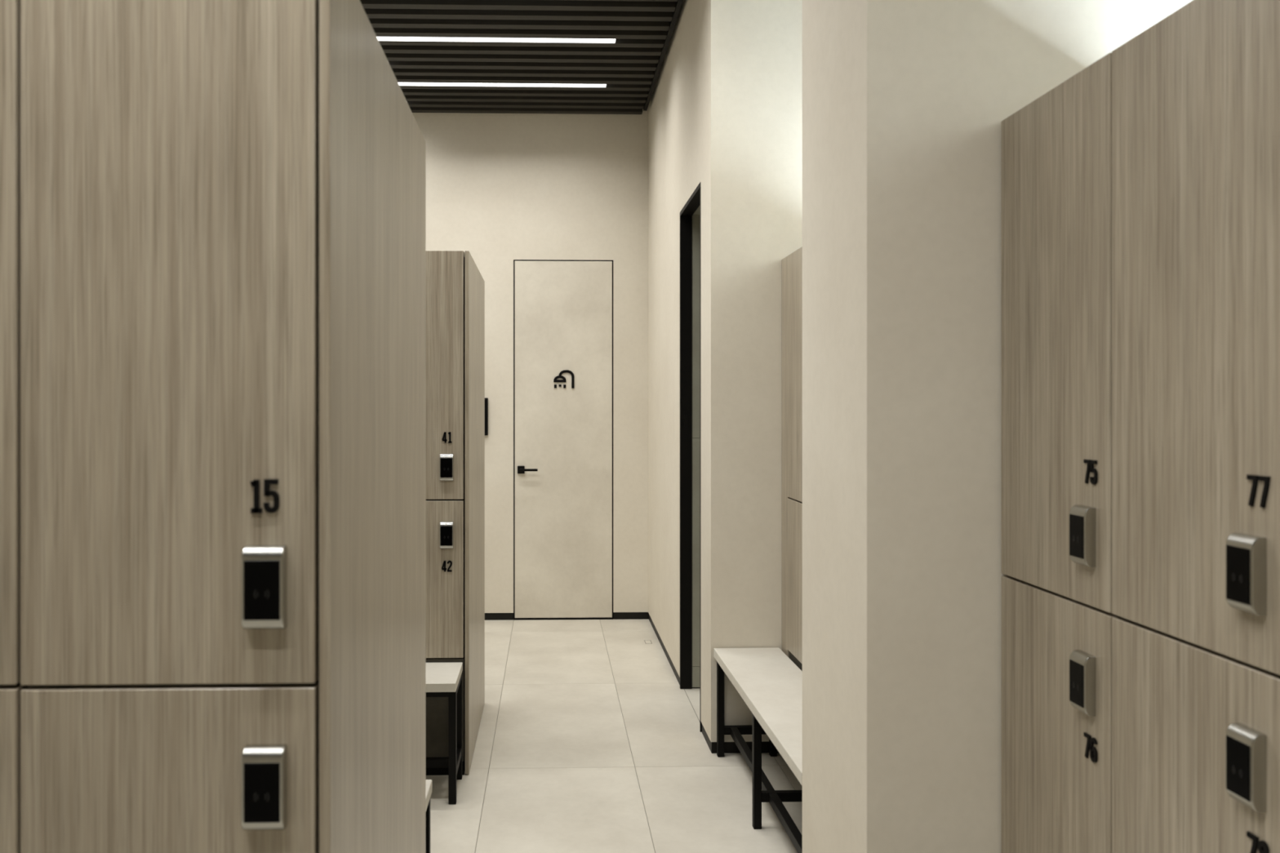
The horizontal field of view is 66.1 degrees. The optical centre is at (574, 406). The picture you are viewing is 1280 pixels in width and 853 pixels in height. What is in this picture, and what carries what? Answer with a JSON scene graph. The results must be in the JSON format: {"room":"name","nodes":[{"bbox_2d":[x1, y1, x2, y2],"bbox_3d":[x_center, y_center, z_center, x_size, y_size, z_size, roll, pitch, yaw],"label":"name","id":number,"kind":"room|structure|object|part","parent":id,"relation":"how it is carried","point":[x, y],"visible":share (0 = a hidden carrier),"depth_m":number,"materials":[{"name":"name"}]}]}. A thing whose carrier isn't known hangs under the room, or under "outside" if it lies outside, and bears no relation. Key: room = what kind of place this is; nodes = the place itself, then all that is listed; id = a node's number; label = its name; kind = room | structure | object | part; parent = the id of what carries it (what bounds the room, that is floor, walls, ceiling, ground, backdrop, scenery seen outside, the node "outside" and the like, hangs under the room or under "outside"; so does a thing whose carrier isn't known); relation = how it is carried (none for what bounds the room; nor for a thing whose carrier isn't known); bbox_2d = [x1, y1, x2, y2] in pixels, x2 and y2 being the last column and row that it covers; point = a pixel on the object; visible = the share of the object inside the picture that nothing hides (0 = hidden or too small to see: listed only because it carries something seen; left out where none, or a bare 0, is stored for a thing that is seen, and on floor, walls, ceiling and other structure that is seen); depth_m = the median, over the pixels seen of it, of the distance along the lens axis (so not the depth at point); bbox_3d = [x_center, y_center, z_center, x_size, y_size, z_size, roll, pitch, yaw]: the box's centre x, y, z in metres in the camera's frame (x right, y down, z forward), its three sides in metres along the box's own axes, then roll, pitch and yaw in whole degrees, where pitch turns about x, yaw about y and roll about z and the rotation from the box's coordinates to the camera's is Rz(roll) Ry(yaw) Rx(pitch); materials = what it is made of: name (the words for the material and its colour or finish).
{"room":"changing room","nodes":[
{"label":"changing room","id":0,"kind":"room"},
{"bbox_2d":[360,0,683,114],"bbox_3d":[-1.210,-2.143,2.080,3.690,0.254,9.422,0,0,-2],"label":"ceiling","id":1,"kind":"structure","parent":0,"point":[629,67],"depth_m":5.59,"materials":[{"name":"black metal"}]},
{"bbox_2d":[377,36,615,43],"bbox_3d":[-0.528,-2.047,5.399,1.512,0.056,0.062,0,0,-2],"label":"ceiling light","id":2,"kind":"object","parent":1,"relation":"attached to","point":[380,38],"visible":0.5,"depth_m":5.39,"materials":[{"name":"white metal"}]},
{"bbox_2d":[398,82,606,87],"bbox_3d":[-0.552,-2.047,6.153,1.504,0.056,0.062,0,0,-2],"label":"ceiling light","id":3,"kind":"object","parent":1,"relation":"attached to","point":[457,84],"visible":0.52,"depth_m":6.14,"materials":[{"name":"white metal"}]},
{"bbox_3d":[0.599,-2.063,2.056,0.024,0.094,9.240,0,0,-2],"label":"edge trim","id":4,"kind":"part","parent":1,"relation":"part of","materials":[{"name":"black metal"}]},
{"bbox_2d":[412,107,648,613],"bbox_3d":[-1.325,-0.420,6.870,3.710,3.700,0.160,0,0,-2],"label":"wall","id":5,"kind":"structure","parent":0,"point":[501,188],"depth_m":6.82,"materials":[{"name":"paint"}]},
{"bbox_2d":[484,397,488,435],"bbox_3d":[-0.713,0.067,6.794,0.224,0.260,0.023,0,0,-2],"label":"wall panel","id":6,"kind":"object","parent":5,"relation":"attached to","point":[486,398],"visible":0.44,"depth_m":6.79,"materials":[{"name":"black plastic"}]},
{"bbox_2d":[513,259,613,620],"bbox_3d":[-0.080,0.228,6.866,0.697,2.504,0.212,0,0,-2],"label":"door","id":7,"kind":"structure","parent":5,"relation":"in","point":[563,308],"depth_m":6.82,"materials":[{"name":"beige plaster-look painted panel"},{"name":"black metal"}]},
{"bbox_3d":[-0.373,0.435,6.809,0.050,0.053,0.013,0,0,-2],"label":"handle","id":8,"kind":"part","parent":7,"relation":"part of","materials":[{"name":"black metal"}]},
{"bbox_3d":[-0.319,0.435,6.779,0.124,0.017,0.051,0,0,-2],"label":"handle lever","id":9,"kind":"part","parent":7,"relation":"part of","materials":[{"name":"black metal"}]},
{"bbox_2d":[484,612,648,620],"bbox_3d":[-1.330,1.455,6.862,3.700,0.050,0.136,0,0,-2],"label":"baseboard","id":10,"kind":"structure","parent":5,"relation":"attached to","point":[616,615],"depth_m":6.84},
{"bbox_2d":[425,618,802,852],"bbox_3d":[-0.228,1.540,1.915,5.845,0.120,10.404,0,0,-2],"label":"floor","id":11,"kind":"structure","parent":0,"point":[589,740],"depth_m":4.04,"materials":[{"name":"tile"}]},
{"bbox_2d":[0,0,28,852],"bbox_3d":[-0.932,0.430,1.751,0.385,2.100,1.003,0,0,-2],"label":"tall cabinet","id":12,"kind":"object","parent":11,"relation":"on","point":[11,687],"visible":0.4,"depth_m":1.28,"materials":[{"name":"brown wood"}]},
{"bbox_3d":[-0.920,-0.129,1.282,0.383,0.982,0.019,0,0,-2],"label":"door","id":13,"kind":"part","parent":12,"relation":"part of","materials":[{"name":"brown wood"}]},
{"bbox_3d":[-0.920,0.688,1.282,0.383,0.640,0.019,0,0,-2],"label":"door","id":14,"kind":"part","parent":12,"relation":"part of","materials":[{"name":"brown wood"}]},
{"bbox_2d":[20,0,425,852],"bbox_3d":[-0.537,0.430,1.775,0.404,2.100,1.023,0,0,-2],"label":"tall cabinet","id":15,"kind":"object","parent":11,"relation":"on","point":[223,202],"visible":1,"depth_m":1.29,"materials":[{"name":"brown wood"}]},
{"bbox_3d":[-0.534,0.689,1.296,0.383,0.638,0.019,0,0,-2],"label":"door","id":16,"kind":"part","parent":15,"relation":"part of","materials":[{"name":"brown wood"}]},
{"bbox_3d":[-0.534,-0.128,1.296,0.383,0.984,0.019,0,0,-2],"label":"door","id":17,"kind":"part","parent":15,"relation":"part of","materials":[{"name":"brown wood"}]},
{"bbox_3d":[-0.405,0.499,1.269,0.046,0.077,0.003,0,0,-2],"label":"reader plate","id":18,"kind":"part","parent":15,"relation":"part of","materials":[{"name":"black plastic"}]},
{"bbox_3d":[-0.405,0.237,1.269,0.046,0.077,0.003,0,0,-2],"label":"reader plate","id":19,"kind":"part","parent":15,"relation":"part of","materials":[{"name":"black plastic"}]},
{"bbox_3d":[-0.343,0.428,1.792,0.015,2.096,1.000,0,0,-2],"label":"panel","id":20,"kind":"part","parent":15,"relation":"part of","materials":[{"name":"brown wood"}]},
{"bbox_2d":[425,779,431,852],"bbox_3d":[-0.989,1.254,2.518,1.200,0.453,0.345,0,0,-2],"label":"bench","id":21,"kind":"object","parent":11,"relation":"on","point":[428,782],"visible":0.1,"depth_m":2.67,"materials":[{"name":"stone"}]},
{"bbox_3d":[-0.410,1.271,2.679,0.028,0.418,0.028,0,0,-2],"label":"leg","id":22,"kind":"part","parent":21,"relation":"part of","materials":[{"name":"black metal"}]},
{"bbox_2d":[425,662,462,804],"bbox_3d":[-1.046,1.252,3.774,1.200,0.455,0.300,0,0,-2],"label":"bench","id":23,"kind":"object","parent":11,"relation":"on","point":[442,679],"visible":0.23,"depth_m":3.70,"materials":[{"name":"stone"}]},
{"bbox_3d":[-0.749,1.069,3.658,0.557,0.022,0.024,0,0,-2],"label":"rail","id":24,"kind":"part","parent":23,"relation":"part of","materials":[{"name":"black metal"}]},
{"bbox_3d":[-0.457,1.269,3.665,0.028,0.422,0.028,0,0,-2],"label":"leg","id":25,"kind":"part","parent":23,"relation":"part of","materials":[{"name":"black metal"}]},
{"bbox_3d":[-0.460,1.069,3.787,0.026,0.022,0.215,0,0,-2],"label":"rail","id":26,"kind":"part","parent":23,"relation":"part of","materials":[{"name":"black metal"}]},
{"bbox_3d":[-0.463,1.269,3.908,0.028,0.422,0.028,0,0,-2],"label":"leg","id":27,"kind":"part","parent":23,"relation":"part of","materials":[{"name":"black metal"}]},
{"bbox_2d":[425,250,484,775],"bbox_3d":[-0.642,0.426,4.405,0.410,2.108,0.985,0,0,-2],"label":"tall cabinet","id":28,"kind":"object","parent":11,"relation":"on","point":[455,286],"visible":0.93,"depth_m":3.94,"materials":[{"name":"brown wood"}]},
{"bbox_3d":[-0.640,0.693,3.945,0.385,0.631,0.019,0,0,-2],"label":"door","id":29,"kind":"part","parent":28,"relation":"part of","materials":[{"name":"brown wood"}]},
{"bbox_3d":[-0.640,-0.129,3.945,0.385,0.999,0.019,0,0,-2],"label":"door","id":30,"kind":"part","parent":28,"relation":"part of","materials":[{"name":"brown wood"}]},
{"bbox_3d":[-0.641,1.220,3.949,0.388,0.411,0.016,0,0,-2],"label":"panel","id":31,"kind":"part","parent":28,"relation":"part of","materials":[{"name":"brown wood"}]},
{"bbox_3d":[-0.513,0.515,3.918,0.046,0.077,0.003,0,0,-2],"label":"reader plate","id":32,"kind":"part","parent":28,"relation":"part of","materials":[{"name":"black plastic"}]},
{"bbox_3d":[-0.513,0.243,3.918,0.046,0.077,0.003,0,0,-2],"label":"reader plate","id":33,"kind":"part","parent":28,"relation":"part of","materials":[{"name":"black plastic"}]},
{"bbox_3d":[-0.446,0.424,4.422,0.016,2.104,0.962,0,0,-2],"label":"panel","id":34,"kind":"part","parent":28,"relation":"part of","materials":[{"name":"brown wood"}]},
{"bbox_2d":[644,640,652,644],"bbox_3d":[0.462,1.480,6.177,0.042,0.001,0.090,0,0,-2],"label":"floor drain","id":35,"kind":"object","parent":11,"relation":"on","point":[646,642],"visible":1,"depth_m":6.17,"materials":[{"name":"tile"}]},
{"bbox_2d":[713,648,802,852],"bbox_3d":[0.755,1.254,3.470,0.282,0.453,1.426,0,0,-2],"label":"bench","id":36,"kind":"object","parent":11,"relation":"on","point":[770,684],"visible":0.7,"depth_m":3.49,"materials":[{"name":"stone"}]},
{"bbox_3d":[0.618,1.272,4.159,0.028,0.416,0.028,0,0,-2],"label":"leg","id":37,"kind":"part","parent":36,"relation":"part of","materials":[{"name":"black metal"}]},
{"bbox_3d":[0.629,1.075,3.805,0.024,0.022,0.680,0,0,-2],"label":"rail","id":38,"kind":"part","parent":36,"relation":"part of","materials":[{"name":"black metal"}]},
{"bbox_3d":[0.641,1.272,3.451,0.028,0.416,0.028,0,0,-2],"label":"leg","id":39,"kind":"part","parent":36,"relation":"part of","materials":[{"name":"black metal"}]},
{"bbox_3d":[0.842,1.272,4.166,0.028,0.416,0.028,0,0,-2],"label":"leg","id":40,"kind":"part","parent":36,"relation":"part of","materials":[{"name":"black metal"}]},
{"bbox_3d":[0.651,1.075,3.115,0.024,0.022,0.644,0,0,-2],"label":"rail","id":41,"kind":"part","parent":36,"relation":"part of","materials":[{"name":"black metal"}]},
{"bbox_2d":[782,246,802,671],"bbox_3d":[1.128,0.425,3.931,0.523,2.110,0.534,0,0,-2],"label":"tall cabinet","id":42,"kind":"object","parent":11,"relation":"on","point":[792,264],"visible":0.09,"depth_m":4.00,"materials":[{"name":"brown wood"}]},
{"bbox_3d":[0.900,0.695,3.871,0.019,0.630,0.424,0,0,-2],"label":"door","id":43,"kind":"part","parent":42,"relation":"part of","materials":[{"name":"brown wood"}]},
{"bbox_3d":[0.900,-0.128,3.871,0.019,1.004,0.424,0,0,-2],"label":"door","id":44,"kind":"part","parent":42,"relation":"part of","materials":[{"name":"brown wood"}]},
{"bbox_3d":[0.905,1.220,3.872,0.016,0.409,0.425,0,0,-2],"label":"panel","id":45,"kind":"part","parent":42,"relation":"part of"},
{"bbox_2d":[1000,52,1119,852],"bbox_3d":[1.180,0.426,1.952,0.523,2.108,0.423,0,0,-2],"label":"tall cabinet","id":46,"kind":"object","parent":11,"relation":"on","point":[1056,615],"visible":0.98,"depth_m":1.92,"materials":[{"name":"brown wood"}]},
{"bbox_3d":[0.951,-0.132,1.946,0.019,0.993,0.419,0,0,-2],"label":"door","id":47,"kind":"part","parent":46,"relation":"part of","materials":[{"name":"brown wood"}]},
{"bbox_3d":[0.951,0.690,1.946,0.019,0.637,0.419,0,0,-2],"label":"door","id":48,"kind":"part","parent":46,"relation":"part of","materials":[{"name":"brown wood"}]},
{"bbox_3d":[0.924,0.509,1.807,0.003,0.077,0.046,0,0,-2],"label":"reader plate","id":49,"kind":"part","parent":46,"relation":"part of","materials":[{"name":"black plastic"}]},
{"bbox_3d":[0.924,0.238,1.807,0.003,0.077,0.046,0,0,-2],"label":"reader plate","id":50,"kind":"part","parent":46,"relation":"part of","materials":[{"name":"black plastic"}]},
{"bbox_2d":[1111,0,1279,852],"bbox_3d":[1.191,0.426,1.528,0.523,2.108,0.423,0,0,-2],"label":"tall cabinet","id":51,"kind":"object","parent":11,"relation":"on","point":[1196,93],"visible":1,"depth_m":1.50,"materials":[{"name":"brown wood"}]},
{"bbox_3d":[0.962,0.690,1.522,0.019,0.637,0.419,0,0,-2],"label":"door","id":52,"kind":"part","parent":51,"relation":"part of","materials":[{"name":"brown wood"}]},
{"bbox_3d":[0.935,0.509,1.383,0.003,0.077,0.046,0,0,-2],"label":"reader plate","id":53,"kind":"part","parent":51,"relation":"part of","materials":[{"name":"black plastic"}]},
{"bbox_3d":[0.935,0.236,1.383,0.003,0.077,0.046,0,0,-2],"label":"reader plate","id":54,"kind":"part","parent":51,"relation":"part of","materials":[{"name":"black plastic"}]},
{"bbox_2d":[648,0,700,677],"bbox_3d":[0.745,-0.420,5.739,0.410,3.700,2.530,0,0,-2],"label":"wall","id":55,"kind":"structure","parent":0,"point":[674,104],"depth_m":5.69,"materials":[{"name":"paint"}]},
{"bbox_2d":[648,614,679,684],"bbox_3d":[0.735,1.455,6.013,0.396,0.050,1.681,0,0,-2],"label":"baseboard","id":56,"kind":"structure","parent":55,"relation":"attached to","point":[664,648],"depth_m":5.84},
{"bbox_2d":[680,182,701,732],"bbox_3d":[0.768,0.228,4.823,0.412,2.506,0.703,0,0,-2],"label":"door","id":57,"kind":"structure","parent":55,"relation":"in","point":[690,215],"depth_m":5.15,"materials":[{"name":"black metal"}]},
{"bbox_3d":[0.585,0.080,5.147,0.022,0.080,0.002,0,0,-2],"label":"strike plate","id":58,"kind":"part","parent":57,"relation":"part of","materials":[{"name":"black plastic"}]},
{"bbox_2d":[700,0,802,742],"bbox_3d":[1.042,-0.420,4.340,0.930,3.700,0.282,0,0,-2],"label":"wall","id":59,"kind":"structure","parent":0,"point":[751,51],"depth_m":4.19,"materials":[{"name":"paint"}]},
{"bbox_2d":[701,723,778,753],"bbox_3d":[1.039,1.455,4.341,0.916,0.050,0.277,0,0,-2],"label":"baseboard","id":60,"kind":"structure","parent":59,"relation":"attached to","point":[729,747],"depth_m":4.20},
{"bbox_2d":[802,0,1192,852],"bbox_3d":[1.095,-0.420,2.443,0.922,3.700,0.552,0,0,-2],"label":"wall pier","id":61,"kind":"object","parent":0,"point":[905,103],"visible":0.5,"depth_m":2.16,"materials":[{"name":"paint"}]}
]}

